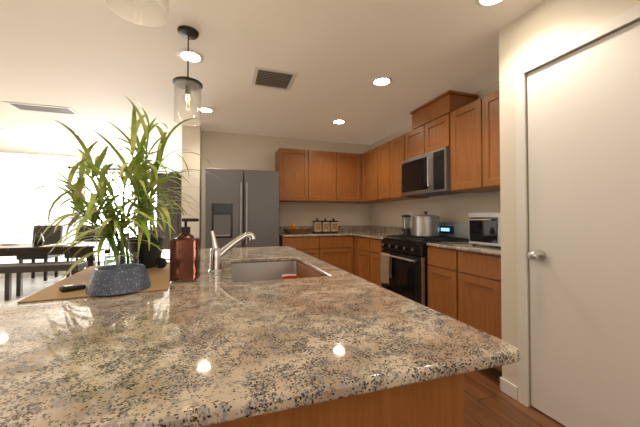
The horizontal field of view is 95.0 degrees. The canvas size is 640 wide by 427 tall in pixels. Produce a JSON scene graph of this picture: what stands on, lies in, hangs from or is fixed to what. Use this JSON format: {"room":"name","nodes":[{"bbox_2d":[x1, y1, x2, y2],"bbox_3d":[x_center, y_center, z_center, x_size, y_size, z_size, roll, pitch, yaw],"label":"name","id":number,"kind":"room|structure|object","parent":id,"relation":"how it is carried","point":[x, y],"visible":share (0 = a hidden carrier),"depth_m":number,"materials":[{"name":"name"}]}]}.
{"room":"kitchen","nodes":[
{"label":"kitchen","id":0,"kind":"room"},
{"bbox_2d":[0,153,181,268],"bbox_3d":[-5.147,0.033,6.067,5.200,2.420,0.120,0,-1,-18],"label":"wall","id":1,"kind":"structure","parent":0,"point":[22,176],"depth_m":5.83,"materials":[{"name":"white paint"}]},
{"bbox_2d":[82,171,156,263],"bbox_3d":[-4.010,0.083,6.355,1.900,1.930,0.028,0,-1,-18],"label":"dining window","id":2,"kind":"structure","parent":1,"relation":"in","point":[87,181],"depth_m":6.25,"materials":[{"name":"white glass"}]},
{"bbox_2d":[68,167,181,172],"bbox_3d":[-3.948,-0.923,6.342,2.450,0.050,0.125,0,-1,-18],"label":"curtain rod","id":3,"kind":"object","parent":1,"relation":"attached to","point":[120,169],"visible":0.23,"depth_m":6.20,"materials":[{"name":"brown metal"}]},
{"bbox_2d":[156,173,181,249],"bbox_3d":[-3.204,0.170,6.527,0.780,2.120,0.062,0,-1,-18],"label":"curtain","id":4,"kind":"object","parent":3,"relation":"hanging from","point":[176,224],"visible":0.25,"depth_m":6.50,"materials":[{"name":"grey fabric"}]},
{"bbox_2d":[181,122,201,248],"bbox_3d":[-1.761,0.002,4.028,0.220,2.420,0.350,0,-1,-18],"label":"wall","id":5,"kind":"structure","parent":0,"point":[191,138],"depth_m":3.88,"materials":[{"name":"beige paint"}]},
{"bbox_2d":[0,0,543,161],"bbox_3d":[-2.216,-1.282,1.823,8.140,0.080,10.040,0,-1,-18],"label":"ceiling","id":6,"kind":"structure","parent":0,"point":[94,64],"depth_m":2.42,"materials":[{"name":"beige paint"}]},
{"bbox_2d":[0,129,13,132],"bbox_3d":[-4.569,-1.200,4.244,0.192,0.008,0.192,0,-1,-18],"label":"recessed light","id":7,"kind":"object","parent":6,"relation":"in","point":[5,130],"visible":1,"depth_m":4.26,"materials":[{"name":"white"}]},
{"bbox_2d":[3,101,80,115],"bbox_3d":[-3.203,-1.214,3.405,0.600,0.007,0.260,0,-1,-18],"label":"ceiling vent","id":8,"kind":"object","parent":6,"relation":"in","point":[43,108],"visible":1,"depth_m":3.38,"materials":[{"name":"white metal"}]},
{"bbox_2d":[75,132,88,135],"bbox_3d":[-3.588,-1.198,4.394,0.192,0.008,0.192,0,-1,-18],"label":"recessed light","id":9,"kind":"object","parent":6,"relation":"in","point":[81,133],"visible":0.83,"depth_m":4.39,"materials":[{"name":"white"}]},
{"bbox_2d":[105,0,168,26],"bbox_3d":[-0.567,-0.946,0.919,0.188,0.620,0.188,0,-1,-18],"label":"pendant light","id":10,"kind":"object","parent":6,"relation":"hanging from","point":[165,3],"visible":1,"depth_m":0.98,"materials":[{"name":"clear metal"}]},
{"bbox_2d":[172,25,202,125],"bbox_3d":[-0.899,-0.929,1.994,0.188,0.620,0.188,0,-1,-18],"label":"pendant light","id":11,"kind":"object","parent":6,"relation":"hanging from","point":[187,84],"visible":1,"depth_m":1.97,"materials":[{"name":"clear glass"}]},
{"bbox_2d":[177,49,203,62],"bbox_3d":[-1.014,-1.230,2.297,0.192,0.008,0.192,0,-1,-18],"label":"recessed light","id":12,"kind":"object","parent":6,"relation":"in","point":[195,57],"visible":0.96,"depth_m":2.29,"materials":[{"name":"white"}]},
{"bbox_2d":[197,107,213,112],"bbox_3d":[-1.340,-1.212,3.432,0.192,0.008,0.192,0,-1,-18],"label":"recessed light","id":13,"kind":"object","parent":6,"relation":"in","point":[207,110],"visible":0.79,"depth_m":3.42,"materials":[{"name":"white"}]},
{"bbox_2d":[251,66,297,90],"bbox_3d":[-0.426,-1.224,2.678,0.370,0.008,0.370,0,-1,-18],"label":"ceiling vent","id":14,"kind":"object","parent":6,"relation":"in","point":[264,77],"visible":0.98,"depth_m":2.65,"materials":[{"name":"white metal"}]},
{"bbox_2d":[332,119,345,123],"bbox_3d":[0.247,-1.206,3.853,0.192,0.008,0.192,0,-1,-18],"label":"recessed light","id":15,"kind":"object","parent":6,"relation":"in","point":[338,121],"visible":1,"depth_m":3.84,"materials":[{"name":"white"}]},
{"bbox_2d":[371,76,391,85],"bbox_3d":[0.574,-1.223,2.719,0.192,0.008,0.192,0,-1,-18],"label":"recessed light","id":16,"kind":"object","parent":6,"relation":"in","point":[382,81],"visible":1,"depth_m":2.72,"materials":[{"name":"white"}]},
{"bbox_2d":[475,0,504,7],"bbox_3d":[0.990,-1.240,1.666,0.192,0.008,0.192,0,-1,-18],"label":"recessed light","id":17,"kind":"object","parent":6,"relation":"in","point":[485,3],"visible":1,"depth_m":1.72,"materials":[{"name":"white"}]},
{"bbox_2d":[0,274,565,426],"bbox_3d":[-2.216,1.203,1.785,8.140,0.050,10.040,0,-1,-18],"label":"floor","id":18,"kind":"structure","parent":0,"point":[488,402],"depth_m":1.83,"materials":[{"name":"brown wood"}]},
{"bbox_2d":[16,225,62,280],"bbox_3d":[-5.272,0.733,5.536,0.460,1.005,0.548,0,-1,-18],"label":"dining chair","id":19,"kind":"object","parent":18,"relation":"on","point":[55,237],"visible":0.46,"depth_m":5.70,"materials":[{"name":"grey leather"}]},
{"bbox_2d":[0,261,87,300],"bbox_3d":[-4.395,0.975,4.209,1.650,0.480,0.350,0,-1,-18],"label":"bench","id":20,"kind":"object","parent":18,"relation":"on","point":[18,269],"visible":0.75,"depth_m":4.20,"materials":[{"name":"grey wood"}]},
{"bbox_2d":[0,242,111,267],"bbox_3d":[-4.691,0.875,4.877,1.900,0.700,0.900,0,-1,-18],"label":"dining table","id":21,"kind":"object","parent":18,"relation":"on","point":[31,249],"visible":0.54,"depth_m":4.63,"materials":[{"name":"brown wood"}]},
{"bbox_2d":[2,243,28,244],"bbox_3d":[-5.243,0.515,4.966,0.420,0.020,0.300,0,-1,-18],"label":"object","id":22,"kind":"object","parent":21,"relation":"on","point":[2,243],"depth_m":4.98,"materials":[{"name":"beige"}]},
{"bbox_2d":[29,233,44,244],"bbox_3d":[-4.691,0.424,4.884,0.149,0.200,0.149,0,-1,-24],"label":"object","id":23,"kind":"object","parent":21,"relation":"on","point":[37,238],"depth_m":4.84,"materials":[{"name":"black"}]},
{"bbox_2d":[39,243,80,246],"bbox_3d":[-4.233,0.512,4.768,0.420,0.020,0.300,0,-1,-18],"label":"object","id":24,"kind":"object","parent":21,"relation":"on","point":[60,244],"depth_m":4.75,"materials":[{"name":"beige"}]},
{"bbox_2d":[64,225,102,277],"bbox_3d":[-4.606,0.736,5.752,0.460,1.005,0.548,0,-1,-18],"label":"dining chair","id":25,"kind":"object","parent":18,"relation":"on","point":[77,256],"visible":0.33,"depth_m":5.91,"materials":[{"name":"grey leather"}]},
{"bbox_2d":[205,168,279,247],"bbox_3d":[-1.066,0.327,4.020,0.920,1.770,0.726,0,-1,-18],"label":"refrigerator","id":26,"kind":"object","parent":18,"relation":"on","point":[238,202],"visible":0.52,"depth_m":3.72,"materials":[{"name":"silver metal"}]},
{"bbox_2d":[279,234,318,258],"bbox_3d":[-0.353,0.771,4.330,0.530,0.892,0.617,0,-1,-18],"label":"base cabinet","id":27,"kind":"object","parent":18,"relation":"on","point":[308,244],"depth_m":4.06,"materials":[{"name":"brown wood"}]},
{"bbox_2d":[319,234,350,272],"bbox_3d":[0.143,0.773,4.492,0.514,0.892,0.617,0,-1,-18],"label":"base cabinet","id":28,"kind":"object","parent":18,"relation":"on","point":[334,249],"depth_m":4.21,"materials":[{"name":"brown wood"}]},
{"bbox_2d":[319,230,378,233],"bbox_3d":[0.184,0.313,4.507,1.656,0.027,0.627,0,-1,-18],"label":"countertop","id":29,"kind":"structure","parent":28,"relation":"on","point":[339,231],"depth_m":4.65,"materials":[{"name":"beige stone"}]},
{"bbox_2d":[283,224,311,233],"bbox_3d":[-0.340,0.223,4.376,0.444,0.146,0.278,0,-1,-18],"label":"fruit basket","id":30,"kind":"object","parent":29,"relation":"on","point":[294,230],"visible":1,"depth_m":4.27,"materials":[{"name":"orange wood"}]},
{"bbox_2d":[313,218,321,232],"bbox_3d":[-0.045,0.183,4.536,0.112,0.232,0.112,0,-1,-18],"label":"canister","id":31,"kind":"object","parent":29,"relation":"on","point":[316,225],"visible":0.98,"depth_m":4.49,"materials":[{"name":"beige"}]},
{"bbox_2d":[321,218,329,232],"bbox_3d":[0.084,0.183,4.578,0.112,0.232,0.112,0,-1,-18],"label":"canister","id":32,"kind":"object","parent":29,"relation":"on","point":[325,225],"visible":0.94,"depth_m":4.53,"materials":[{"name":"beige"}]},
{"bbox_2d":[329,218,337,232],"bbox_3d":[0.212,0.184,4.620,0.112,0.232,0.112,0,-1,-18],"label":"canister","id":33,"kind":"object","parent":29,"relation":"on","point":[333,226],"visible":0.88,"depth_m":4.57,"materials":[{"name":"beige"}]},
{"bbox_2d":[363,234,412,237],"bbox_3d":[0.904,0.304,3.955,0.626,0.027,0.907,0,-1,-18],"label":"countertop","id":34,"kind":"structure","parent":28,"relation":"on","point":[364,235],"depth_m":3.85,"materials":[{"name":"beige stone"}]},
{"bbox_2d":[401,215,410,234],"bbox_3d":[1.075,0.150,3.649,0.120,0.270,0.120,0,-1,-18],"label":"blender","id":35,"kind":"object","parent":34,"relation":"on","point":[406,231],"visible":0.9,"depth_m":3.61,"materials":[{"name":"black"}]},
{"bbox_2d":[244,379,464,426],"bbox_3d":[-0.286,0.723,1.347,0.694,0.896,1.880,0,-1,-18],"label":"kitchen island","id":36,"kind":"object","parent":18,"relation":"on","point":[441,404],"depth_m":0.50,"materials":[{"name":"brown wood"}]},
{"bbox_2d":[0,247,520,426],"bbox_3d":[-0.453,0.261,1.300,1.064,0.023,2.000,0,-1,-18],"label":"island countertop","id":37,"kind":"structure","parent":36,"relation":"on","point":[218,348],"depth_m":0.51,"materials":[{"name":"beige stone"}]},
{"bbox_2d":[17,262,169,302],"bbox_3d":[-0.780,0.245,1.152,0.360,0.004,0.640,0,-1,-24],"label":"cutting board","id":38,"kind":"object","parent":37,"relation":"on","point":[159,279],"visible":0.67,"depth_m":0.99,"materials":[{"name":"brown wood"}]},
{"bbox_2d":[59,284,86,291],"bbox_3d":[-0.750,0.231,0.949,0.127,0.016,0.115,0,-1,-18],"label":"keys","id":39,"kind":"object","parent":38,"relation":"on","point":[67,288],"visible":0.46,"depth_m":0.90,"materials":[{"name":"black plastic"}]},
{"bbox_2d":[86,263,150,295],"bbox_3d":[-0.635,0.204,0.931,0.172,0.070,0.172,0,-1,-18],"label":"pet bowl","id":40,"kind":"object","parent":38,"relation":"on","point":[114,279],"visible":0.98,"depth_m":0.87,"materials":[{"name":"grey stone"}]},
{"bbox_2d":[155,258,169,267],"bbox_3d":[-0.666,0.220,1.351,0.136,0.048,0.126,0,-1,2],"label":"sunglasses","id":41,"kind":"object","parent":38,"relation":"on","point":[161,263],"visible":0.48,"depth_m":1.29,"materials":[{"name":"black plastic"}]},
{"bbox_2d":[6,96,216,277],"bbox_3d":[-0.818,-0.155,1.295,0.725,0.798,0.687,0,-1,-18],"label":"plant","id":42,"kind":"object","parent":37,"relation":"on","point":[145,247],"visible":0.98,"depth_m":1.21,"materials":[{"name":"green plant"}]},
{"bbox_2d":[170,218,199,280],"bbox_3d":[-0.499,0.132,1.087,0.096,0.228,0.060,0,-1,-6],"label":"soap bottle","id":43,"kind":"object","parent":37,"relation":"on","point":[185,255],"visible":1,"depth_m":1.06,"materials":[{"name":"brown"}]},
{"bbox_2d":[208,231,255,270],"bbox_3d":[-0.379,0.161,1.273,0.197,0.176,0.060,0,-1,-18],"label":"faucet","id":44,"kind":"object","parent":37,"relation":"on","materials":[{"name":"silver metal"}]},
{"bbox_2d":[236,259,319,278],"bbox_3d":[-0.223,0.382,1.394,0.392,0.239,0.612,0,-1,-18],"label":"sink","id":45,"kind":"object","parent":37,"relation":"in","point":[246,268],"depth_m":1.68,"materials":[{"name":"silver metal"}]},
{"bbox_2d":[351,234,366,279],"bbox_3d":[0.850,0.768,4.131,0.616,0.892,0.543,0,-1,-18],"label":"base cabinet","id":46,"kind":"object","parent":18,"relation":"on","point":[358,243],"depth_m":4.08,"materials":[{"name":"brown wood"}]},
{"bbox_2d":[367,238,426,286],"bbox_3d":[0.992,0.761,3.695,0.616,0.892,0.373,0,-1,-18],"label":"base cabinet","id":47,"kind":"object","parent":18,"relation":"on","point":[374,248],"depth_m":3.68,"materials":[{"name":"brown wood"}]},
{"bbox_2d":[379,222,468,306],"bbox_3d":[1.109,0.633,3.141,0.738,1.070,0.741,0,-1,-18],"label":"range","id":48,"kind":"object","parent":18,"relation":"on","point":[404,264],"visible":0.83,"depth_m":2.97,"materials":[{"name":"black metal"}]},
{"bbox_2d":[380,252,391,284],"bbox_3d":[0.722,0.603,3.212,0.046,0.331,0.180,0,-1,-18],"label":"oven towel","id":49,"kind":"object","parent":48,"relation":"hanging from","point":[386,259],"depth_m":3.19,"materials":[{"name":"beige fabric"}]},
{"bbox_2d":[412,211,439,236],"bbox_3d":[1.173,0.113,3.250,0.292,0.275,0.348,0,-1,-18],"label":"stockpot","id":50,"kind":"object","parent":48,"relation":"on","point":[425,225],"visible":1,"depth_m":3.13,"materials":[{"name":"silver metal"}]},
{"bbox_2d":[427,246,454,318],"bbox_3d":[1.340,0.744,2.624,0.616,0.892,0.371,0,-1,-18],"label":"base cabinet","id":51,"kind":"object","parent":18,"relation":"on","point":[441,259],"depth_m":2.53,"materials":[{"name":"brown wood"}]},
{"bbox_2d":[455,250,501,378],"bbox_3d":[1.459,0.739,2.256,0.616,0.892,0.404,0,-1,-18],"label":"base cabinet","id":52,"kind":"object","parent":18,"relation":"on","point":[464,282],"depth_m":2.16,"materials":[{"name":"brown wood"}]},
{"bbox_2d":[427,242,500,253],"bbox_3d":[1.398,0.281,2.437,0.626,0.027,0.774,0,-1,-18],"label":"countertop","id":53,"kind":"structure","parent":52,"relation":"on","point":[486,249],"depth_m":2.36,"materials":[{"name":"beige stone"}]},
{"bbox_2d":[469,213,500,246],"bbox_3d":[1.483,0.130,2.347,0.407,0.270,0.410,0,-1,-18],"label":"toaster oven","id":54,"kind":"object","parent":53,"relation":"on","point":[484,228],"visible":0.46,"depth_m":2.32,"materials":[{"name":"silver metal"}]},
{"bbox_2d":[201,130,370,248],"bbox_3d":[-0.483,0.012,4.691,3.060,2.420,0.120,0,-1,-18],"label":"wall","id":55,"kind":"structure","parent":0,"point":[224,150],"depth_m":4.58,"materials":[{"name":"beige paint"}]},
{"bbox_2d":[275,148,310,201],"bbox_3d":[-0.434,-0.566,4.467,0.440,0.770,0.347,0,-1,-18],"label":"upper cabinet","id":56,"kind":"object","parent":55,"relation":"attached to","point":[293,165],"depth_m":4.32,"materials":[{"name":"brown wood"}]},
{"bbox_2d":[311,150,338,201],"bbox_3d":[-0.013,-0.564,4.604,0.445,0.770,0.347,0,-1,-18],"label":"upper cabinet","id":57,"kind":"object","parent":55,"relation":"attached to","point":[324,164],"depth_m":4.46,"materials":[{"name":"brown wood"}]},
{"bbox_2d":[279,226,370,233],"bbox_3d":[0.090,0.254,4.796,1.656,0.100,0.021,0,-1,-18],"label":"backsplash","id":58,"kind":"structure","parent":55,"relation":"attached to","point":[281,231],"depth_m":4.86,"materials":[{"name":"beige stone"}]},
{"bbox_2d":[339,152,358,202],"bbox_3d":[0.404,-0.562,4.739,0.431,0.770,0.347,0,-1,-18],"label":"upper cabinet","id":59,"kind":"object","parent":55,"relation":"attached to","point":[348,162],"depth_m":4.58,"materials":[{"name":"brown wood"}]},
{"bbox_2d":[370,81,499,227],"bbox_3d":[1.423,-0.005,3.581,0.120,2.420,3.170,0,-1,-18],"label":"wall","id":60,"kind":"structure","parent":0,"point":[455,208],"depth_m":3.44,"materials":[{"name":"beige paint"}]},
{"bbox_2d":[359,148,374,201],"bbox_3d":[0.896,-0.566,4.446,0.347,0.770,0.550,0,-1,-18],"label":"upper cabinet","id":61,"kind":"object","parent":60,"relation":"attached to","point":[367,159],"depth_m":4.45,"materials":[{"name":"brown wood"}]},
{"bbox_2d":[375,142,386,201],"bbox_3d":[1.030,-0.573,4.035,0.347,0.770,0.315,0,-1,-18],"label":"upper cabinet","id":62,"kind":"object","parent":60,"relation":"attached to","point":[380,151],"depth_m":4.06,"materials":[{"name":"brown wood"}]},
{"bbox_2d":[371,226,412,233],"bbox_3d":[1.338,0.235,3.601,0.020,0.100,3.023,0,-1,-18],"label":"backsplash","id":63,"kind":"structure","parent":60,"relation":"attached to","point":[382,229],"depth_m":4.42,"materials":[{"name":"beige stone"}]},
{"bbox_2d":[387,135,427,201],"bbox_3d":[1.128,-0.577,3.733,0.347,0.770,0.321,0,-1,-18],"label":"upper cabinet","id":64,"kind":"object","parent":60,"relation":"attached to","point":[395,146],"depth_m":3.75,"materials":[{"name":"brown wood"}]},
{"bbox_2d":[403,106,422,160],"bbox_3d":[1.236,-0.902,3.406,0.347,0.543,0.372,0,-1,-18],"label":"upper cabinet","id":65,"kind":"object","parent":60,"relation":"attached to","point":[412,140],"depth_m":3.33,"materials":[{"name":"brown wood"}]},
{"bbox_2d":[423,90,478,153],"bbox_3d":[1.352,-0.907,3.050,0.347,0.543,0.378,0,-1,-18],"label":"upper cabinet","id":66,"kind":"object","parent":60,"relation":"attached to","point":[435,110],"depth_m":2.96,"materials":[{"name":"brown wood"}]},
{"bbox_2d":[401,147,468,196],"bbox_3d":[1.250,-0.421,3.204,0.441,0.416,0.742,0,-1,-18],"label":"over-the-range microwave","id":67,"kind":"object","parent":66,"relation":"attached to","point":[426,175],"visible":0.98,"depth_m":3.05,"materials":[{"name":"silver metal"}]},
{"bbox_2d":[447,98,499,192],"bbox_3d":[1.467,-0.593,2.689,0.347,0.770,0.365,0,-1,-18],"label":"upper cabinet","id":68,"kind":"object","parent":60,"relation":"attached to","point":[464,127],"depth_m":2.66,"materials":[{"name":"brown wood"}]},
{"bbox_2d":[479,90,499,189],"bbox_3d":[1.587,-0.599,2.321,0.347,0.770,0.410,0,-1,-18],"label":"upper cabinet","id":69,"kind":"object","parent":60,"relation":"attached to","point":[489,110],"depth_m":2.40,"materials":[{"name":"brown wood"}]},
{"bbox_2d":[499,0,639,405],"bbox_3d":[1.890,-0.059,0.089,0.120,2.420,4.000,0,-1,-18],"label":"wall","id":70,"kind":"structure","parent":0,"point":[542,27],"depth_m":1.86,"materials":[{"name":"beige paint"}]},
{"bbox_2d":[515,4,639,406],"bbox_3d":[1.384,0.119,1.429,0.011,2.105,0.895,0,-1,-18],"label":"door frame","id":71,"kind":"structure","parent":70,"relation":"attached to","point":[632,14],"depth_m":1.81,"materials":[{"name":"white wood"}]},
{"bbox_2d":[527,21,639,426],"bbox_3d":[1.381,0.146,1.427,0.120,2.032,0.769,0,-1,-18],"label":"pantry door","id":72,"kind":"structure","parent":70,"relation":"in","point":[583,254],"depth_m":1.51,"materials":[{"name":"white wood"}]},
{"bbox_3d":[-0.626,-0.104,-2.894,8.020,2.420,0.120,0,-1,-18],"label":"wall","id":73,"kind":"structure","parent":0,"visible":0},
{"bbox_2d":[0,271,70,277],"bbox_3d":[-5.127,1.200,5.985,4.958,0.085,0.011,0,-1,-18],"label":"baseboard","id":74,"kind":"structure","parent":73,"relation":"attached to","point":[52,272],"depth_m":5.83,"materials":[{"name":"white wood"}]}
]}

